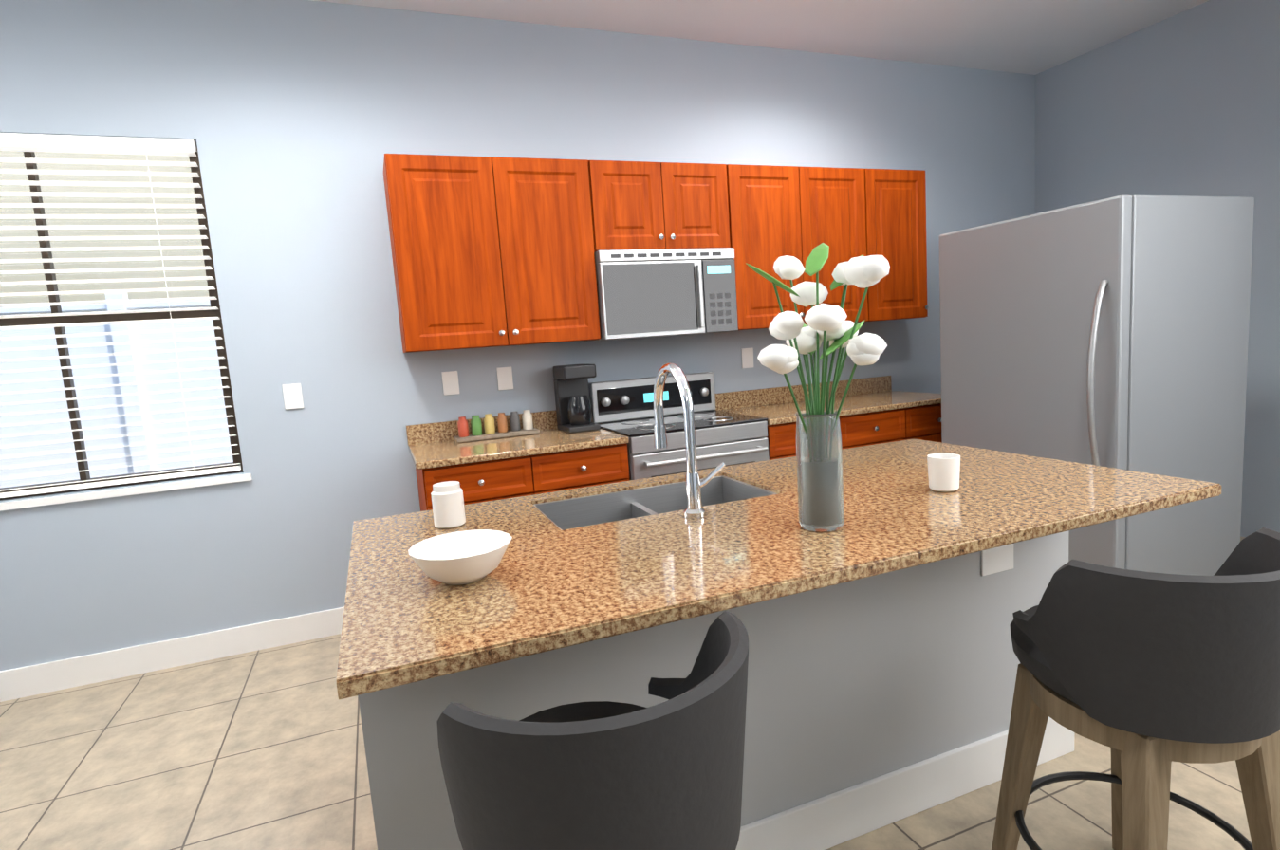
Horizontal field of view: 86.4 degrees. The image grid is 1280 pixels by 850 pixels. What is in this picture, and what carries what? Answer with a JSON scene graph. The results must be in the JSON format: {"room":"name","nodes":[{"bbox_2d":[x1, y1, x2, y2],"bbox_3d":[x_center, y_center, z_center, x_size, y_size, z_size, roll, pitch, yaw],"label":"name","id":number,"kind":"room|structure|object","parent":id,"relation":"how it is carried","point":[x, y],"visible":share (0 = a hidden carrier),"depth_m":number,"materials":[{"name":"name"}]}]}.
{"room":"kitchen","nodes":[
{"label":"kitchen","id":0,"kind":"room"},
{"bbox_2d":[0,0,1035,670],"bbox_3d":[-2.209,-0.382,3.093,11.190,3.000,0.160,-7,8,-21],"label":"wall","id":1,"kind":"structure","parent":0,"point":[296,120],"depth_m":3.29,"materials":[{"name":"paint"}]},
{"bbox_2d":[0,141,251,510],"bbox_3d":[-2.514,-0.439,2.929,1.320,1.545,0.130,-7,8,-21],"label":"window","id":2,"kind":"structure","parent":1,"relation":"in","point":[75,415],"depth_m":2.94,"materials":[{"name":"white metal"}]},
{"bbox_2d":[0,132,241,498],"bbox_3d":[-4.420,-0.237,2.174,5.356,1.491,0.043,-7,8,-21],"label":"window blinds","id":3,"kind":"object","parent":2,"relation":"attached to","point":[57,143],"visible":0.92,"depth_m":2.95,"materials":[{"name":"white plastic"}]},
{"bbox_2d":[0,607,344,702],"bbox_3d":[-4.126,1.285,2.404,6.460,0.130,0.016,-7,8,-21],"label":"baseboard","id":4,"kind":"structure","parent":1,"relation":"attached to","point":[26,681],"depth_m":3.12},
{"bbox_2d":[281,383,303,409],"bbox_3d":[-1.651,-0.137,3.244,0.080,0.120,0.004,-7,8,-21],"label":"electrical outlet plate","id":5,"kind":"object","parent":1,"relation":"attached to","point":[292,396],"depth_m":3.24,"materials":[{"name":"white plastic"}]},
{"bbox_2d":[441,371,459,395],"bbox_3d":[-0.974,-0.216,3.504,0.080,0.120,0.004,-7,8,-21],"label":"electrical outlet plate","id":6,"kind":"object","parent":1,"relation":"attached to","point":[450,380],"depth_m":3.50,"materials":[{"name":"white plastic"}]},
{"bbox_2d":[383,153,600,352],"bbox_3d":[-0.719,-0.826,3.357,0.932,0.870,0.350,-7,8,-21],"label":"upper cabinet","id":7,"kind":"object","parent":1,"relation":"attached to","point":[490,251],"depth_m":3.19,"materials":[{"name":"brown wood"}]},
{"bbox_2d":[496,366,513,390],"bbox_3d":[-0.714,-0.246,3.603,0.080,0.120,0.004,-7,8,-21],"label":"electrical outlet plate","id":8,"kind":"object","parent":1,"relation":"attached to","point":[504,374],"depth_m":3.60,"materials":[{"name":"white plastic"}]},
{"bbox_2d":[406,375,891,444],"bbox_3d":[0.244,-0.113,3.985,3.060,0.100,0.020,-7,8,-21],"label":"backsplash","id":9,"kind":"structure","parent":1,"relation":"attached to","point":[426,433],"depth_m":4.10,"materials":[{"name":"brown stone"}]},
{"bbox_2d":[592,160,736,252],"bbox_3d":[0.054,-1.133,3.632,0.758,0.436,0.350,-7,8,-21],"label":"upper cabinet","id":10,"kind":"object","parent":1,"relation":"attached to","point":[640,205],"depth_m":3.47,"materials":[{"name":"brown wood"}]},
{"bbox_2d":[582,247,738,341],"bbox_3d":[0.098,-0.695,3.654,0.752,0.435,0.418,-7,8,-21],"label":"microwave","id":11,"kind":"object","parent":10,"relation":"attached to","point":[644,293],"visible":0.98,"depth_m":3.47,"materials":[{"name":"silver metal"}]},
{"bbox_2d":[741,348,753,368],"bbox_3d":[0.651,-0.406,4.126,0.080,0.120,0.004,-7,8,-21],"label":"electrical outlet plate","id":12,"kind":"object","parent":1,"relation":"attached to","point":[747,353],"depth_m":4.12,"materials":[{"name":"white plastic"}]},
{"bbox_2d":[728,164,869,330],"bbox_3d":[0.837,-1.008,3.953,0.889,0.870,0.350,-7,8,-21],"label":"upper cabinet","id":13,"kind":"object","parent":1,"relation":"attached to","point":[778,211],"depth_m":3.76,"materials":[{"name":"brown wood"}]},
{"bbox_2d":[865,168,928,321],"bbox_3d":[1.458,-1.080,4.191,0.448,0.870,0.350,-7,8,-21],"label":"upper cabinet","id":14,"kind":"object","parent":1,"relation":"attached to","point":[895,199],"depth_m":4.03,"materials":[{"name":"brown wood"}]},
{"bbox_2d":[0,536,1251,849],"bbox_3d":[-1.861,1.644,-0.798,13.750,0.100,7.990,-7,8,-21],"label":"floor","id":15,"kind":"structure","parent":0,"point":[258,751],"depth_m":2.24,"materials":[{"name":"tile"}]},
{"bbox_2d":[415,444,630,511],"bbox_3d":[-0.574,0.540,3.397,0.932,0.875,0.630,-7,8,-21],"label":"base cabinet","id":16,"kind":"object","parent":15,"relation":"on","point":[550,457],"depth_m":3.07,"materials":[{"name":"brown wood"}]},
{"bbox_2d":[408,428,629,470],"bbox_3d":[-0.614,0.093,3.329,0.957,0.030,0.645,-7,8,-21],"label":"countertop","id":17,"kind":"structure","parent":16,"relation":"on","point":[441,453],"depth_m":3.15,"materials":[{"name":"brown stone"}]},
{"bbox_2d":[453,409,539,443],"bbox_3d":[-0.743,0.001,3.515,0.420,0.121,0.130,-7,8,-21],"label":"tray","id":18,"kind":"object","parent":17,"relation":"on","point":[490,433],"visible":1,"depth_m":3.48,"materials":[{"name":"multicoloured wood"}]},
{"bbox_2d":[553,363,600,433],"bbox_3d":[-0.334,-0.145,3.570,0.170,0.340,0.240,-7,8,-21],"label":"coffee maker","id":19,"kind":"object","parent":17,"relation":"on","point":[573,406],"visible":1,"depth_m":3.51,"materials":[{"name":"black plastic"}]},
{"bbox_2d":[436,611,748,849],"bbox_3d":[-0.048,0.776,1.131,0.489,0.895,0.507,-7,8,-21],"label":"stool","id":20,"kind":"object","parent":15,"relation":"on","point":[610,775],"visible":1,"depth_m":0.87,"materials":[{"name":"fabric"}]},
{"bbox_2d":[588,371,769,480],"bbox_3d":[0.224,0.322,3.635,0.756,1.140,0.691,-7,8,-21],"label":"range","id":21,"kind":"object","parent":15,"relation":"on","point":[623,407],"visible":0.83,"depth_m":3.46,"materials":[{"name":"silver metal"}]},
{"bbox_2d":[335,438,1221,849],"bbox_3d":[0.338,0.656,1.840,2.014,0.906,1.019,-7,8,-21],"label":"kitchen island","id":22,"kind":"object","parent":15,"relation":"on","point":[884,662],"depth_m":1.67,"materials":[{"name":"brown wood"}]},
{"bbox_2d":[430,481,465,528],"bbox_3d":[-0.499,0.207,1.774,0.078,0.110,0.080,-7,8,-21],"label":"jar","id":23,"kind":"object","parent":22,"relation":"on","point":[448,505],"visible":0.98,"depth_m":1.74,"materials":[{"name":"white ceramic"}]},
{"bbox_2d":[408,529,512,585],"bbox_3d":[-0.352,0.270,1.352,0.197,0.070,0.200,-7,8,-21],"label":"bowl","id":24,"kind":"object","parent":22,"relation":"on","point":[459,558],"visible":1,"depth_m":1.34,"materials":[{"name":"ceramic"}]},
{"bbox_2d":[653,362,725,519],"bbox_3d":[0.121,0.026,1.779,0.121,0.382,0.236,-7,8,-21],"label":"faucet","id":25,"kind":"object","parent":22,"relation":"on","point":[694,509],"visible":1,"depth_m":1.69,"materials":[{"name":"silver metal"}]},
{"bbox_2d":[746,242,890,532],"bbox_3d":[0.387,-0.087,1.515,0.331,0.635,0.322,-7,8,-21],"label":"vase","id":26,"kind":"object","parent":22,"relation":"on","point":[820,473],"visible":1,"depth_m":1.48,"materials":[{"name":"clear glass"}]},
{"bbox_2d":[927,453,960,492],"bbox_3d":[0.799,0.125,1.792,0.080,0.090,0.080,-7,8,-21],"label":"cup","id":27,"kind":"object","parent":22,"relation":"on","point":[943,472],"visible":0.98,"depth_m":1.76,"materials":[{"name":"ceramic"}]},
{"bbox_2d":[766,409,907,460],"bbox_3d":[0.983,0.359,3.993,0.890,0.875,0.630,-7,8,-21],"label":"base cabinet","id":28,"kind":"object","parent":15,"relation":"on","point":[861,430],"depth_m":3.71,"materials":[{"name":"brown wood"}]},
{"bbox_2d":[715,390,941,425],"bbox_3d":[1.162,-0.114,4.009,1.337,0.030,0.645,-7,8,-21],"label":"countertop","id":29,"kind":"structure","parent":28,"relation":"on","point":[877,401],"depth_m":3.88,"materials":[{"name":"brown stone"}]},
{"bbox_2d":[903,406,942,443],"bbox_3d":[1.603,0.286,4.230,0.447,0.875,0.630,-7,8,-21],"label":"base cabinet","id":30,"kind":"object","parent":15,"relation":"on","point":[923,422],"depth_m":3.87,"materials":[{"name":"brown wood"}]},
{"bbox_2d":[939,195,1254,575],"bbox_3d":[2.070,-0.079,3.250,0.918,1.775,0.910,-7,8,-21],"label":"fridge","id":31,"kind":"object","parent":15,"relation":"on","point":[1111,332],"visible":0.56,"depth_m":2.87,"materials":[{"name":"metal"}]},
{"bbox_2d":[991,527,1279,849],"bbox_3d":[1.037,0.664,1.428,0.490,0.895,0.507,-7,8,-21],"label":"stool","id":32,"kind":"object","parent":15,"relation":"on","point":[1147,678],"visible":1,"depth_m":1.24,"materials":[{"name":"fabric"}]},
{"bbox_2d":[311,0,1208,74],"bbox_3d":[-2.074,-1.425,-1.181,13.750,0.100,7.990,-7,8,-21],"label":"ceiling","id":33,"kind":"structure","parent":0,"point":[1033,37],"depth_m":3.77,"materials":[{"name":"paint"}]},
{"bbox_2d":[1035,0,1279,537],"bbox_3d":[4.370,-0.620,1.352,0.160,3.000,7.830,-7,8,-21],"label":"wall","id":34,"kind":"structure","parent":0,"point":[1186,102],"depth_m":3.87,"materials":[{"name":"paint"}]},
{"label":"outside","id":35,"kind":"structure","parent":0,"visible":0},
{"bbox_2d":[0,150,233,488],"bbox_3d":[-12.288,-2.668,3.020,42.060,9.644,36.060,-7,8,-21],"label":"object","id":36,"kind":"object","parent":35,"point":[26,451],"depth_m":5.80,"materials":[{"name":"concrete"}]}
]}

